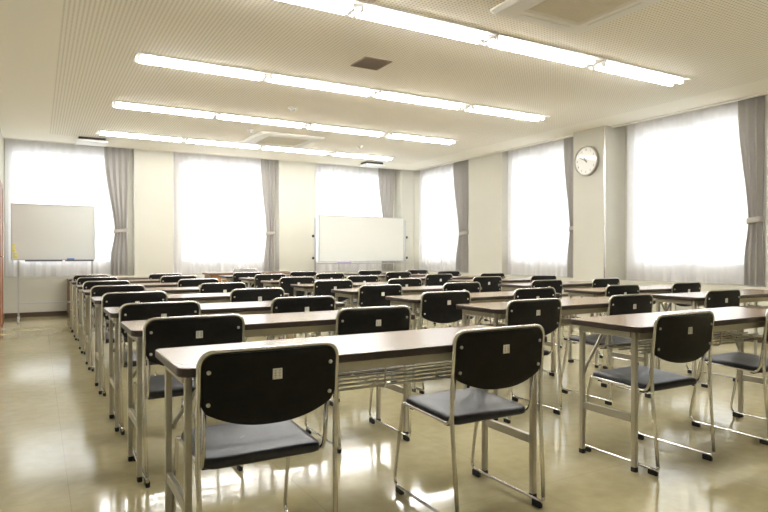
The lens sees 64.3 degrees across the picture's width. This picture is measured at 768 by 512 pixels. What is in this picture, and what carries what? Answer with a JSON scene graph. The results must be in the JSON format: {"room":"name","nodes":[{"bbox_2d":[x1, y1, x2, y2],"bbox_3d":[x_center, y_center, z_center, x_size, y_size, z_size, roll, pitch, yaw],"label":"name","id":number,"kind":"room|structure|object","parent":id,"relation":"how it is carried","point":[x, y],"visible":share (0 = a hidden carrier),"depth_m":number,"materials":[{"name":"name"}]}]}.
{"room":"classroom","nodes":[
{"label":"classroom","id":0,"kind":"room"},
{"bbox_2d":[0,129,3,313],"bbox_3d":[-2.519,-0.419,3.283,0.200,2.900,15.000,0,0,-30],"label":"wall","id":1,"kind":"structure","parent":0,"point":[1,136],"depth_m":9.62,"materials":[{"name":"paint"}]},
{"bbox_2d":[0,180,4,327],"bbox_3d":[-5.580,-0.035,8.952,0.069,2.080,0.800,0,0,-30],"label":"door","id":2,"kind":"structure","parent":1,"relation":"in","point":[1,184],"depth_m":9.04,"materials":[{"name":"brown wood"}]},
{"bbox_2d":[3,139,413,312],"bbox_3d":[-2.740,-0.590,12.021,8.440,3.160,0.420,0,0,-30],"label":"wall","id":3,"kind":"structure","parent":0,"point":[150,186],"depth_m":11.08,"materials":[{"name":"paint"}]},
{"bbox_2d":[5,311,68,317],"bbox_3d":[-2.730,0.954,11.786,7.820,0.075,0.012,0,0,-30],"label":"baseboard","id":4,"kind":"structure","parent":3,"relation":"attached to","point":[50,313],"depth_m":10.08,"materials":[{"name":"brown"}]},
{"bbox_2d":[5,139,113,276],"bbox_3d":[-5.373,-0.813,10.429,1.850,2.298,0.054,0,0,-30],"label":"sheer curtain","id":5,"kind":"object","parent":3,"relation":"hanging from","point":[36,172],"visible":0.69,"depth_m":10.36,"materials":[{"name":"fabric"}]},
{"bbox_2d":[104,147,128,274],"bbox_3d":[-4.686,-0.810,10.727,0.400,2.288,0.092,0,0,-30],"label":"drape","id":6,"kind":"object","parent":3,"relation":"hanging from","point":[116,160],"visible":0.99,"depth_m":10.74,"materials":[{"name":"fabric"}]},
{"bbox_2d":[3,138,411,170],"bbox_3d":[-2.749,-1.903,11.751,7.765,0.012,0.030,0,0,-30],"label":"trim","id":7,"kind":"structure","parent":3,"relation":"attached to","point":[3,138],"depth_m":11.28,"materials":[{"name":"white"}]},
{"bbox_2d":[173,152,265,273],"bbox_3d":[-3.078,-0.819,11.733,1.870,2.298,0.052,0,0,-30],"label":"sheer curtain","id":8,"kind":"object","parent":3,"relation":"hanging from","point":[219,221],"visible":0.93,"depth_m":11.68,"materials":[{"name":"fabric"}]},
{"bbox_2d":[261,159,274,271],"bbox_3d":[-2.289,-0.816,12.086,0.290,2.288,0.092,0,0,-30],"label":"drape","id":9,"kind":"object","parent":3,"relation":"hanging from","point":[267,166],"visible":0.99,"depth_m":12.09,"materials":[{"name":"fabric"}]},
{"bbox_2d":[315,163,393,271],"bbox_3d":[-0.625,-0.826,13.123,1.930,2.298,0.054,0,0,-30],"label":"sheer curtain","id":10,"kind":"object","parent":3,"relation":"hanging from","point":[340,190],"visible":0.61,"depth_m":13.03,"materials":[{"name":"fabric"}]},
{"bbox_2d":[378,168,393,270],"bbox_3d":[0.054,-0.822,13.416,0.400,2.288,0.092,0,0,-30],"label":"drape","id":11,"kind":"object","parent":3,"relation":"hanging from","point":[385,176],"visible":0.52,"depth_m":13.42,"materials":[{"name":"fabric"}]},
{"bbox_2d":[0,0,767,169],"bbox_3d":[0.882,-2.003,5.205,8.020,0.250,15.000,0,0,-30],"label":"ceiling","id":12,"kind":"structure","parent":0,"point":[63,63],"depth_m":6.21,"materials":[{"name":"white paint"}]},
{"bbox_2d":[76,136,107,145],"bbox_3d":[-4.749,-1.862,9.932,0.450,0.075,0.380,0,0,-30],"label":"ceiling light","id":13,"kind":"object","parent":12,"relation":"in","point":[80,140],"visible":1,"depth_m":9.83,"materials":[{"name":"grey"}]},
{"bbox_2d":[96,130,185,142],"bbox_3d":[-3.809,-1.875,9.623,1.285,0.046,0.290,0,0,-30],"label":"ceiling lamp","id":14,"kind":"object","parent":12,"relation":"attached to","point":[99,132],"visible":1,"depth_m":9.56,"materials":[{"name":"white plastic"}]},
{"bbox_2d":[110,100,218,118],"bbox_3d":[-2.802,-1.867,7.848,1.285,0.046,0.290,0,0,-30],"label":"ceiling lamp","id":15,"kind":"object","parent":12,"relation":"attached to","point":[116,104],"visible":1,"depth_m":7.78,"materials":[{"name":"white plastic"}]},
{"bbox_2d":[132,52,269,81],"bbox_3d":[-1.791,-1.859,6.065,1.285,0.046,0.290,0,0,-30],"label":"ceiling lamp","id":16,"kind":"object","parent":12,"relation":"attached to","point":[139,57],"visible":1,"depth_m":6.00,"materials":[{"name":"white plastic"}]},
{"bbox_2d":[182,138,262,148],"bbox_3d":[-2.699,-1.879,10.270,1.285,0.046,0.290,0,0,-30],"label":"ceiling lamp","id":17,"kind":"object","parent":12,"relation":"attached to","point":[187,140],"visible":1,"depth_m":10.20,"materials":[{"name":"white plastic"}]},
{"bbox_2d":[213,112,308,128],"bbox_3d":[-1.692,-1.870,8.496,1.285,0.046,0.290,0,0,-30],"label":"ceiling lamp","id":18,"kind":"object","parent":12,"relation":"attached to","point":[226,116],"visible":0.99,"depth_m":8.43,"materials":[{"name":"white plastic"}]},
{"bbox_2d":[241,131,324,148],"bbox_3d":[-1.657,-1.880,9.974,1.070,0.041,1.040,0,0,-30],"label":"air conditioner","id":19,"kind":"object","parent":12,"relation":"attached to","point":[265,138],"visible":1,"depth_m":9.84,"materials":[{"name":"white plastic"}]},
{"bbox_2d":[258,136,306,145],"bbox_3d":[-1.657,-1.875,9.974,0.650,0.005,0.620,0,0,-30],"label":"grille","id":20,"kind":"object","parent":19,"relation":"attached to","point":[271,140],"depth_m":10.00,"materials":[{"name":"beige plastic"}]},
{"bbox_2d":[260,145,331,154],"bbox_3d":[-1.572,-1.882,10.928,1.285,0.046,0.290,0,0,-30],"label":"ceiling lamp","id":21,"kind":"object","parent":12,"relation":"attached to","point":[309,151],"visible":0.98,"depth_m":10.89,"materials":[{"name":"white plastic"}]},
{"bbox_2d":[275,0,362,15],"bbox_3d":[-0.784,-1.850,4.291,1.285,0.046,0.290,0,0,-30],"label":"ceiling lamp","id":22,"kind":"object","parent":12,"relation":"attached to","point":[341,7],"visible":1,"depth_m":4.51,"materials":[{"name":"white plastic"}]},
{"bbox_2d":[262,72,378,96],"bbox_3d":[-0.681,-1.862,6.713,1.285,0.046,0.290,0,0,-30],"label":"ceiling lamp","id":23,"kind":"object","parent":12,"relation":"attached to","point":[272,77],"visible":0.98,"depth_m":6.65,"materials":[{"name":"white plastic"}]},
{"bbox_2d":[303,123,387,136],"bbox_3d":[-0.565,-1.873,9.153,1.285,0.046,0.290,0,0,-30],"label":"ceiling lamp","id":24,"kind":"object","parent":12,"relation":"attached to","point":[314,126],"visible":0.98,"depth_m":9.09,"materials":[{"name":"white plastic"}]},
{"bbox_2d":[329,152,395,160],"bbox_3d":[-0.401,-1.885,11.611,1.285,0.046,0.290,0,0,-30],"label":"ceiling lamp","id":25,"kind":"object","parent":12,"relation":"attached to","point":[343,154],"visible":0.99,"depth_m":11.54,"materials":[{"name":"white plastic"}]},
{"bbox_2d":[350,56,391,69],"bbox_3d":[-0.126,-1.876,5.964,0.300,0.010,0.310,0,0,-30],"label":"ceiling vent","id":26,"kind":"object","parent":12,"relation":"in","point":[371,63],"visible":1,"depth_m":5.95,"materials":[{"name":"brown metal"}]},
{"bbox_2d":[369,90,470,109],"bbox_3d":[0.447,-1.865,7.370,1.285,0.046,0.290,0,0,-30],"label":"ceiling lamp","id":27,"kind":"object","parent":12,"relation":"attached to","point":[383,94],"visible":0.98,"depth_m":7.30,"materials":[{"name":"white plastic"}]},
{"bbox_2d":[383,132,458,144],"bbox_3d":[0.606,-1.877,9.836,1.285,0.046,0.290,0,0,-30],"label":"ceiling lamp","id":28,"kind":"object","parent":12,"relation":"attached to","point":[390,135],"visible":0.98,"depth_m":9.76,"materials":[{"name":"white plastic"}]},
{"bbox_2d":[347,1,496,44],"bbox_3d":[0.326,-1.853,4.939,1.285,0.046,0.290,0,0,-30],"label":"ceiling lamp","id":29,"kind":"object","parent":12,"relation":"attached to","point":[367,11],"visible":0.98,"depth_m":4.88,"materials":[{"name":"white plastic"}]},
{"bbox_2d":[461,104,549,121],"bbox_3d":[1.617,-1.868,8.053,1.285,0.046,0.290,0,0,-30],"label":"ceiling lamp","id":30,"kind":"object","parent":12,"relation":"attached to","point":[476,108],"visible":1,"depth_m":7.98,"materials":[{"name":"white plastic"}]},
{"bbox_2d":[480,33,602,67],"bbox_3d":[1.453,-1.857,5.596,1.285,0.046,0.290,0,0,-30],"label":"ceiling lamp","id":31,"kind":"object","parent":12,"relation":"attached to","point":[500,41],"visible":0.98,"depth_m":5.54,"materials":[{"name":"white plastic"}]},
{"bbox_2d":[490,0,662,33],"bbox_3d":[1.446,-1.854,4.485,0.950,0.041,0.950,0,0,-30],"label":"air conditioner","id":32,"kind":"object","parent":12,"relation":"attached to","point":[570,16],"visible":1,"depth_m":4.62,"materials":[{"name":"white plastic"}]},
{"bbox_2d":[529,0,630,21],"bbox_3d":[1.446,-1.849,4.485,0.530,0.005,0.530,0,0,-30],"label":"grille","id":33,"kind":"object","parent":32,"relation":"attached to","point":[562,10],"depth_m":4.57,"materials":[{"name":"beige"}]},
{"bbox_2d":[585,59,690,86],"bbox_3d":[2.624,-1.860,6.279,1.285,0.046,0.290,0,0,-30],"label":"ceiling lamp","id":34,"kind":"object","parent":12,"relation":"attached to","point":[610,66],"visible":1,"depth_m":6.21,"materials":[{"name":"white plastic"}]},
{"bbox_2d":[0,305,767,511],"bbox_3d":[0.961,1.081,5.506,8.440,0.120,15.420,0,0,-30],"label":"floor","id":35,"kind":"structure","parent":0,"point":[61,450],"depth_m":3.24,"materials":[{"name":"tile"}]},
{"bbox_2d":[11,203,94,322],"bbox_3d":[-5.176,0.099,9.596,1.157,1.805,0.491,0,0,-30],"label":"whiteboard","id":36,"kind":"object","parent":35,"relation":"on","point":[39,232],"visible":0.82,"depth_m":9.56,"materials":[{"name":"white"}]},
{"bbox_2d":[72,274,109,331],"bbox_3d":[-4.020,0.627,8.381,0.464,0.760,0.491,0,0,-30],"label":"chair","id":37,"kind":"object","parent":35,"relation":"on","point":[75,277],"visible":0.23,"depth_m":8.10,"materials":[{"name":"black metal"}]},
{"bbox_2d":[76,277,118,340],"bbox_3d":[-3.560,0.631,7.570,0.464,0.760,0.491,0,0,-30],"label":"chair","id":38,"kind":"object","parent":35,"relation":"on","point":[81,280],"visible":0.34,"depth_m":7.29,"materials":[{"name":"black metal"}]},
{"bbox_2d":[82,280,130,353],"bbox_3d":[-3.016,0.636,6.611,0.464,0.760,0.491,0,0,-30],"label":"chair","id":39,"kind":"object","parent":35,"relation":"on","point":[87,285],"visible":0.27,"depth_m":6.34,"materials":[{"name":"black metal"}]},
{"bbox_2d":[68,277,147,331],"bbox_3d":[-3.621,0.656,8.656,1.510,0.700,0.454,0,0,-30],"label":"folding table","id":40,"kind":"object","parent":35,"relation":"on","point":[119,278],"visible":0.2,"depth_m":8.42,"materials":[{"name":"beige"}]},
{"bbox_2d":[71,279,159,339],"bbox_3d":[-3.157,0.660,7.839,1.510,0.700,0.454,0,0,-30],"label":"folding table","id":41,"kind":"object","parent":35,"relation":"on","point":[137,280],"visible":0.29,"depth_m":7.61,"materials":[{"name":"beige metal"}]},
{"bbox_2d":[90,285,145,370],"bbox_3d":[-2.503,0.640,5.707,0.464,0.760,0.491,0,0,-30],"label":"chair","id":42,"kind":"object","parent":35,"relation":"on","point":[95,291],"visible":0.33,"depth_m":5.45,"materials":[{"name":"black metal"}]},
{"bbox_2d":[76,282,177,352],"bbox_3d":[-2.614,0.664,6.882,1.510,0.700,0.454,0,0,-30],"label":"folding table","id":43,"kind":"object","parent":35,"relation":"on","point":[147,285],"visible":0.27,"depth_m":6.66,"materials":[{"name":"beige metal"}]},
{"bbox_2d":[98,291,167,395],"bbox_3d":[-1.967,0.644,4.762,0.464,0.760,0.491,0,0,-30],"label":"chair","id":44,"kind":"object","parent":35,"relation":"on","point":[111,299],"visible":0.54,"depth_m":4.51,"materials":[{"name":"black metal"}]},
{"bbox_2d":[113,301,200,434],"bbox_3d":[-1.427,0.649,3.811,0.464,0.760,0.491,0,0,-30],"label":"chair","id":45,"kind":"object","parent":35,"relation":"on","point":[144,310],"visible":0.53,"depth_m":3.57,"materials":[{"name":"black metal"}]},
{"bbox_2d":[82,287,249,369],"bbox_3d":[-2.101,0.669,5.978,1.510,0.700,0.454,0,0,-30],"label":"folding table","id":46,"kind":"object","parent":35,"relation":"on","point":[169,290],"visible":0.38,"depth_m":5.76,"materials":[{"name":"beige"}]},
{"bbox_2d":[160,275,196,282],"bbox_3d":[-2.737,0.629,8.034,0.464,0.760,0.491,0,0,-30],"label":"chair","id":47,"kind":"object","parent":35,"relation":"on","point":[164,279],"visible":0.16,"depth_m":7.79,"materials":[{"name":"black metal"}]},
{"bbox_2d":[133,314,244,487],"bbox_3d":[-0.978,0.653,3.020,0.464,0.760,0.491,0,0,-30],"label":"chair","id":48,"kind":"object","parent":35,"relation":"on","point":[197,330],"visible":0.62,"depth_m":2.80,"materials":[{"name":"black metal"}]},
{"bbox_2d":[91,292,288,393],"bbox_3d":[-1.565,0.673,5.034,1.510,0.700,0.454,0,0,-30],"label":"folding table","id":49,"kind":"object","parent":35,"relation":"on","point":[200,298],"visible":0.36,"depth_m":4.81,"materials":[{"name":"beige"}]},
{"bbox_2d":[177,278,218,286],"bbox_3d":[-2.195,0.634,7.080,0.464,0.760,0.491,0,0,-30],"label":"chair","id":50,"kind":"object","parent":35,"relation":"on","point":[182,282],"visible":0.22,"depth_m":6.84,"materials":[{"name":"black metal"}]},
{"bbox_2d":[199,282,245,341],"bbox_3d":[-1.681,0.638,6.174,0.464,0.760,0.491,0,0,-30],"label":"chair","id":51,"kind":"object","parent":35,"relation":"on","point":[224,287],"visible":0.22,"depth_m":5.95,"materials":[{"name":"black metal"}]},
{"bbox_2d":[104,301,344,431],"bbox_3d":[-1.028,0.678,4.086,1.510,0.700,0.454,0,0,-30],"label":"folding table","id":52,"kind":"object","parent":35,"relation":"on","point":[253,307],"visible":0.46,"depth_m":3.86,"materials":[{"name":"beige laminate"}]},
{"bbox_2d":[202,271,291,296],"bbox_3d":[-2.291,0.628,10.465,1.500,0.700,0.500,0,0,-30],"label":"desk","id":53,"kind":"object","parent":35,"relation":"on","point":[206,274],"visible":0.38,"depth_m":10.17,"materials":[{"name":"brown wood"}]},
{"bbox_2d":[232,272,261,286],"bbox_3d":[-2.169,0.623,9.433,0.464,0.760,0.491,0,0,-30],"label":"chair","id":54,"kind":"object","parent":35,"relation":"on","point":[235,277],"visible":0.2,"depth_m":9.19,"materials":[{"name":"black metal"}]},
{"bbox_2d":[172,341,338,511],"bbox_3d":[-0.459,0.657,2.105,0.464,0.760,0.491,0,0,-30],"label":"chair","id":55,"kind":"object","parent":35,"relation":"on","point":[259,390],"visible":0.98,"depth_m":1.92,"materials":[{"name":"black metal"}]},
{"bbox_2d":[230,287,284,340],"bbox_3d":[-1.148,0.642,5.234,0.464,0.760,0.491,0,0,-30],"label":"chair","id":56,"kind":"object","parent":35,"relation":"on","point":[244,294],"visible":0.31,"depth_m":5.01,"materials":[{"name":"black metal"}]},
{"bbox_2d":[121,310,414,482],"bbox_3d":[-0.577,0.681,3.292,1.510,0.700,0.454,0,0,-30],"label":"folding table","id":57,"kind":"object","parent":35,"relation":"on","point":[267,325],"visible":0.52,"depth_m":3.08,"materials":[{"name":"beige"}]},
{"bbox_2d":[253,334,323,341],"bbox_3d":[-0.579,0.433,3.293,1.250,0.108,0.318,0,0,-30],"label":"wire shelf","id":58,"kind":"object","parent":57,"relation":"attached to","point":[254,335],"depth_m":3.10,"materials":[{"name":"silver metal"}]},
{"bbox_2d":[254,274,285,287],"bbox_3d":[-1.674,0.626,8.642,0.464,0.760,0.491,0,0,-30],"label":"chair","id":59,"kind":"object","parent":35,"relation":"on","point":[258,278],"visible":0.31,"depth_m":8.39,"materials":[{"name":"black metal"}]},
{"bbox_2d":[275,276,314,339],"bbox_3d":[-1.167,0.631,7.656,0.464,0.760,0.491,0,0,-30],"label":"chair","id":60,"kind":"object","parent":35,"relation":"on","point":[284,282],"visible":0.48,"depth_m":7.43,"materials":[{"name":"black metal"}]},
{"bbox_2d":[270,295,335,405],"bbox_3d":[-0.640,0.647,4.267,0.464,0.760,0.491,0,0,-30],"label":"chair","id":61,"kind":"object","parent":35,"relation":"on","point":[302,303],"visible":0.34,"depth_m":4.05,"materials":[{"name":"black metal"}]},
{"bbox_2d":[299,280,352,337],"bbox_3d":[-0.649,0.635,6.754,0.464,0.760,0.491,0,0,-30],"label":"chair","id":62,"kind":"object","parent":35,"relation":"on","point":[320,287],"visible":0.33,"depth_m":6.52,"materials":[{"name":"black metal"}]},
{"bbox_2d":[308,273,344,295],"bbox_3d":[-0.889,0.624,9.082,0.464,0.760,0.491,0,0,-30],"label":"chair","id":63,"kind":"object","parent":35,"relation":"on","point":[319,275],"visible":0.28,"depth_m":8.87,"materials":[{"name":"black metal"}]},
{"bbox_2d":[155,325,546,511],"bbox_3d":[-0.067,0.686,2.393,1.510,0.700,0.454,0,0,-30],"label":"folding table","id":64,"kind":"object","parent":35,"relation":"on","point":[371,351],"visible":0.66,"depth_m":2.28,"materials":[{"name":"laminate"}]},
{"bbox_2d":[338,360,450,390],"bbox_3d":[-0.068,0.437,2.394,1.250,0.108,0.318,0,0,-30],"label":"wire shelf","id":65,"kind":"object","parent":64,"relation":"attached to","point":[366,380],"depth_m":2.43,"materials":[{"name":"silver metal"}]},
{"bbox_2d":[290,282,423,337],"bbox_3d":[-0.288,0.664,7.006,1.510,0.700,0.454,0,0,-30],"label":"folding table","id":66,"kind":"object","parent":35,"relation":"on","point":[297,287],"visible":0.3,"depth_m":6.76,"materials":[{"name":"beige laminate"}]},
{"bbox_2d":[305,305,410,453],"bbox_3d":[-0.157,0.650,3.488,0.464,0.760,0.491,0,0,-30],"label":"chair","id":67,"kind":"object","parent":35,"relation":"on","point":[359,320],"visible":0.58,"depth_m":3.29,"materials":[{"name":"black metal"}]},
{"bbox_2d":[312,215,408,271],"bbox_3d":[-0.407,0.119,11.670,2.046,1.745,0.491,0,0,-30],"label":"whiteboard","id":68,"kind":"object","parent":35,"relation":"on","point":[373,240],"visible":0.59,"depth_m":11.61,"materials":[{"name":"white ceramic"}]},
{"bbox_2d":[317,262,408,263],"bbox_3d":[-0.379,0.136,11.622,1.950,0.023,0.070,0,0,-30],"label":"tray","id":69,"kind":"object","parent":68,"relation":"on","point":[371,262],"depth_m":11.67,"materials":[{"name":"silver metal"}]},
{"bbox_2d":[342,275,378,307],"bbox_3d":[-0.380,0.629,8.104,0.464,0.760,0.491,0,0,-30],"label":"chair","id":70,"kind":"object","parent":35,"relation":"on","point":[358,278],"visible":0.26,"depth_m":7.90,"materials":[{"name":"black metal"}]},
{"bbox_2d":[358,284,401,306],"bbox_3d":[-0.137,0.640,5.801,0.464,0.760,0.491,0,0,-30],"label":"chair","id":71,"kind":"object","parent":35,"relation":"on","point":[368,295],"visible":0.31,"depth_m":5.57,"materials":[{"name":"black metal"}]},
{"bbox_2d":[385,272,410,281],"bbox_3d":[0.117,0.622,9.657,0.464,0.760,0.491,0,0,-30],"label":"chair","id":72,"kind":"object","parent":35,"relation":"on","point":[389,275],"visible":0.23,"depth_m":9.42,"materials":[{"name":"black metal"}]},
{"bbox_2d":[387,278,421,310],"bbox_3d":[0.132,0.633,7.201,0.464,0.760,0.491,0,0,-30],"label":"chair","id":73,"kind":"object","parent":35,"relation":"on","point":[404,282],"visible":0.24,"depth_m":7.00,"materials":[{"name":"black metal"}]},
{"bbox_2d":[331,286,481,326],"bbox_3d":[0.247,0.668,6.062,1.510,0.700,0.454,0,0,-30],"label":"folding table","id":74,"kind":"object","parent":35,"relation":"on","point":[416,290],"visible":0.32,"depth_m":5.84,"materials":[{"name":"beige laminate"}]},
{"bbox_2d":[411,274,452,328],"bbox_3d":[0.661,0.626,8.699,0.464,0.760,0.491,0,0,-30],"label":"chair","id":75,"kind":"object","parent":35,"relation":"on","point":[430,279],"visible":0.43,"depth_m":8.47,"materials":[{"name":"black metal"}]},
{"bbox_2d":[394,290,470,393],"bbox_3d":[0.366,0.644,4.833,0.464,0.760,0.491,0,0,-30],"label":"chair","id":76,"kind":"object","parent":35,"relation":"on","point":[437,306],"visible":0.49,"depth_m":4.61,"materials":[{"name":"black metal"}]},
{"bbox_2d":[442,282,480,327],"bbox_3d":[0.666,0.637,6.260,0.464,0.760,0.491,0,0,-30],"label":"chair","id":77,"kind":"object","parent":35,"relation":"on","point":[472,287],"visible":0.27,"depth_m":6.06,"materials":[{"name":"silver metal"}]},
{"bbox_2d":[393,324,544,511],"bbox_3d":[0.351,0.655,2.593,0.464,0.760,0.491,0,0,-30],"label":"chair","id":78,"kind":"object","parent":35,"relation":"on","point":[506,356],"visible":1,"depth_m":2.44,"materials":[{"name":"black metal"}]},
{"bbox_2d":[386,291,559,391],"bbox_3d":[0.768,0.673,5.104,1.510,0.700,0.454,0,0,-30],"label":"folding table","id":79,"kind":"object","parent":35,"relation":"on","point":[413,301],"visible":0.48,"depth_m":4.89,"materials":[{"name":"beige laminate"}]},
{"bbox_2d":[472,276,501,325],"bbox_3d":[1.177,0.630,7.789,0.464,0.760,0.491,0,0,-30],"label":"chair","id":80,"kind":"object","parent":35,"relation":"on","point":[488,283],"visible":0.34,"depth_m":7.59,"materials":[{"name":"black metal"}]},
{"bbox_2d":[448,278,529,326],"bbox_3d":[1.576,0.659,8.064,1.510,0.700,0.454,0,0,-30],"label":"folding table","id":81,"kind":"object","parent":35,"relation":"on","point":[505,280],"visible":0.09,"depth_m":7.89,"materials":[{"name":"beige laminate"}]},
{"bbox_2d":[502,298,561,423],"bbox_3d":[0.843,0.648,4.049,0.464,0.760,0.491,0,0,-30],"label":"chair","id":82,"kind":"object","parent":35,"relation":"on","point":[545,312],"visible":0.62,"depth_m":3.87,"materials":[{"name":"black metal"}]},
{"bbox_2d":[513,287,555,375],"bbox_3d":[1.151,0.642,5.284,0.464,0.760,0.491,0,0,-30],"label":"chair","id":83,"kind":"object","parent":35,"relation":"on","point":[543,292],"visible":0.37,"depth_m":5.08,"materials":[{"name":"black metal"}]},
{"bbox_2d":[498,281,594,334],"bbox_3d":[2.042,0.663,7.081,1.510,0.700,0.454,0,0,-30],"label":"folding table","id":84,"kind":"object","parent":35,"relation":"on","point":[573,284],"visible":0.22,"depth_m":6.88,"materials":[{"name":"beige laminate"}]},
{"bbox_2d":[531,279,562,347],"bbox_3d":[1.659,0.635,6.817,0.464,0.760,0.491,0,0,-30],"label":"chair","id":85,"kind":"object","parent":35,"relation":"on","point":[557,284],"visible":0.32,"depth_m":6.65,"materials":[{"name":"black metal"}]},
{"bbox_2d":[456,297,654,420],"bbox_3d":[1.242,0.676,4.324,1.510,0.700,0.454,0,0,-30],"label":"folding table","id":86,"kind":"object","parent":35,"relation":"on","point":[570,306],"visible":0.38,"depth_m":4.16,"materials":[{"name":"beige laminate"}]},
{"bbox_2d":[485,313,596,326],"bbox_3d":[1.241,0.428,4.326,1.250,0.108,0.318,0,0,-30],"label":"wire shelf","id":87,"kind":"object","parent":86,"relation":"attached to","point":[564,322],"depth_m":4.20,"materials":[{"name":"silver metal"}]},
{"bbox_2d":[563,278,619,339],"bbox_3d":[2.465,0.633,7.272,0.464,0.760,0.491,0,0,-30],"label":"chair","id":88,"kind":"object","parent":35,"relation":"on","point":[597,282],"visible":0.34,"depth_m":7.05,"materials":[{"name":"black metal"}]},
{"bbox_2d":[571,284,639,368],"bbox_3d":[2.084,0.640,5.805,0.464,0.760,0.491,0,0,-30],"label":"chair","id":89,"kind":"object","parent":35,"relation":"on","point":[610,290],"visible":0.34,"depth_m":5.59,"materials":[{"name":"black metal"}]},
{"bbox_2d":[561,293,652,404],"bbox_3d":[1.634,0.646,4.499,0.464,0.760,0.491,0,0,-30],"label":"chair","id":90,"kind":"object","parent":35,"relation":"on","point":[622,304],"visible":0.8,"depth_m":4.33,"materials":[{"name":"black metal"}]},
{"bbox_2d":[563,285,671,367],"bbox_3d":[2.484,0.668,6.079,1.510,0.700,0.454,0,0,-30],"label":"folding table","id":91,"kind":"object","parent":35,"relation":"on","point":[654,289],"visible":0.44,"depth_m":5.85,"materials":[{"name":"beige laminate"}]},
{"bbox_2d":[585,311,715,475],"bbox_3d":[1.355,0.652,3.163,0.464,0.760,0.491,0,0,-30],"label":"chair","id":92,"kind":"object","parent":35,"relation":"on","point":[686,337],"visible":0.95,"depth_m":3.00,"materials":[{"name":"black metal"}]},
{"bbox_2d":[570,307,767,472],"bbox_3d":[1.741,0.681,3.418,1.510,0.700,0.454,0,0,-30],"label":"folding table","id":93,"kind":"object","parent":35,"relation":"on","point":[639,326],"visible":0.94,"depth_m":3.19,"materials":[{"name":"beige laminate"}]},
{"bbox_2d":[598,331,762,353],"bbox_3d":[1.739,0.432,3.419,1.250,0.108,0.318,0,0,-30],"label":"wire shelf","id":94,"kind":"object","parent":93,"relation":"attached to","point":[649,335],"depth_m":3.33,"materials":[{"name":"silver metal"}]},
{"bbox_2d":[640,282,700,353],"bbox_3d":[2.903,0.637,6.277,0.464,0.760,0.491,0,0,-30],"label":"chair","id":95,"kind":"object","parent":35,"relation":"on","point":[678,287],"visible":0.41,"depth_m":6.04,"materials":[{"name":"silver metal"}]},
{"bbox_2d":[654,289,740,387],"bbox_3d":[2.585,0.643,5.044,0.464,0.760,0.491,0,0,-30],"label":"chair","id":96,"kind":"object","parent":35,"relation":"on","point":[724,297],"visible":0.41,"depth_m":4.82,"materials":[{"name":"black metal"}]},
{"bbox_2d":[652,289,767,385],"bbox_3d":[2.987,0.672,5.314,1.510,0.700,0.454,0,0,-30],"label":"folding table","id":97,"kind":"object","parent":35,"relation":"on","point":[695,299],"visible":0.48,"depth_m":5.10,"materials":[{"name":"beige laminate"}]},
{"bbox_2d":[675,303,767,310],"bbox_3d":[2.986,0.424,5.316,1.250,0.108,0.318,0,0,-30],"label":"wire shelf","id":98,"kind":"object","parent":97,"relation":"attached to","point":[702,304],"depth_m":5.55,"materials":[{"name":"silver metal"}]},
{"bbox_2d":[689,309,767,444],"bbox_3d":[2.168,0.650,3.624,0.464,0.760,0.491,0,0,-30],"label":"chair","id":99,"kind":"object","parent":35,"relation":"on","point":[751,363],"visible":0.95,"depth_m":3.56,"materials":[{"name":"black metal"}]},
{"bbox_2d":[414,95,767,334],"bbox_3d":[4.474,-0.567,7.250,0.600,3.160,15.000,0,0,-30],"label":"wall","id":100,"kind":"structure","parent":0,"point":[488,175],"depth_m":9.18,"materials":[{"name":"paint"}]},
{"bbox_2d":[419,163,468,270],"bbox_3d":[1.268,-0.825,12.909,0.055,2.298,1.890,0,0,-30],"label":"sheer curtain","id":101,"kind":"object","parent":100,"relation":"hanging from","point":[438,220],"visible":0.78,"depth_m":13.11,"materials":[{"name":"fabric"}]},
{"bbox_2d":[453,160,468,272],"bbox_3d":[1.550,-0.817,12.253,0.096,2.288,0.510,0,0,-30],"label":"drape","id":102,"kind":"object","parent":100,"relation":"hanging from","point":[461,168],"visible":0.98,"depth_m":12.20,"materials":[{"name":"fabric"}]},
{"bbox_2d":[508,139,569,276],"bbox_3d":[2.692,-0.813,10.400,0.048,2.298,1.760,0,0,-30],"label":"sheer curtain","id":103,"kind":"object","parent":100,"relation":"hanging from","point":[538,212],"visible":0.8,"depth_m":10.49,"materials":[{"name":"fabric"}]},
{"bbox_2d":[564,137,572,276],"bbox_3d":[2.986,-0.805,9.727,0.100,2.288,0.340,0,0,-30],"label":"drape","id":104,"kind":"object","parent":100,"relation":"hanging from","point":[568,142],"visible":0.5,"depth_m":9.75,"materials":[{"name":"fabric"}]},
{"bbox_2d":[574,146,598,175],"bbox_3d":[3.022,-1.421,9.141,0.055,0.452,0.452,0,0,-30],"label":"wall clock","id":105,"kind":"object","parent":100,"relation":"attached to","point":[586,160],"visible":1,"depth_m":9.13,"materials":[{"name":"grey plastic"}]},
{"bbox_2d":[413,92,767,170],"bbox_3d":[4.310,-1.876,7.234,0.055,0.022,14.745,0,0,-30],"label":"trim","id":106,"kind":"structure","parent":100,"relation":"attached to","point":[764,93],"depth_m":8.57,"materials":[{"name":"white"}]},
{"bbox_2d":[604,125,605,277],"bbox_3d":[3.202,-0.482,8.874,0.010,2.825,0.020,0,0,-30],"label":"trim","id":107,"kind":"structure","parent":100,"relation":"attached to","point":[604,125],"depth_m":8.87,"materials":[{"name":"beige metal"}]},
{"bbox_2d":[627,101,765,285],"bbox_3d":[4.020,-0.802,8.060,0.058,2.298,1.940,0,0,-30],"label":"sheer curtain","id":108,"kind":"object","parent":100,"relation":"hanging from","point":[687,208],"visible":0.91,"depth_m":8.07,"materials":[{"name":"fabric"}]},
{"bbox_2d":[738,95,764,285],"bbox_3d":[4.365,-0.793,7.278,0.097,2.288,0.318,0,0,-36],"label":"drape","id":109,"kind":"object","parent":100,"relation":"hanging from","point":[751,112],"visible":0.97,"depth_m":7.26,"materials":[{"name":"fabric"}]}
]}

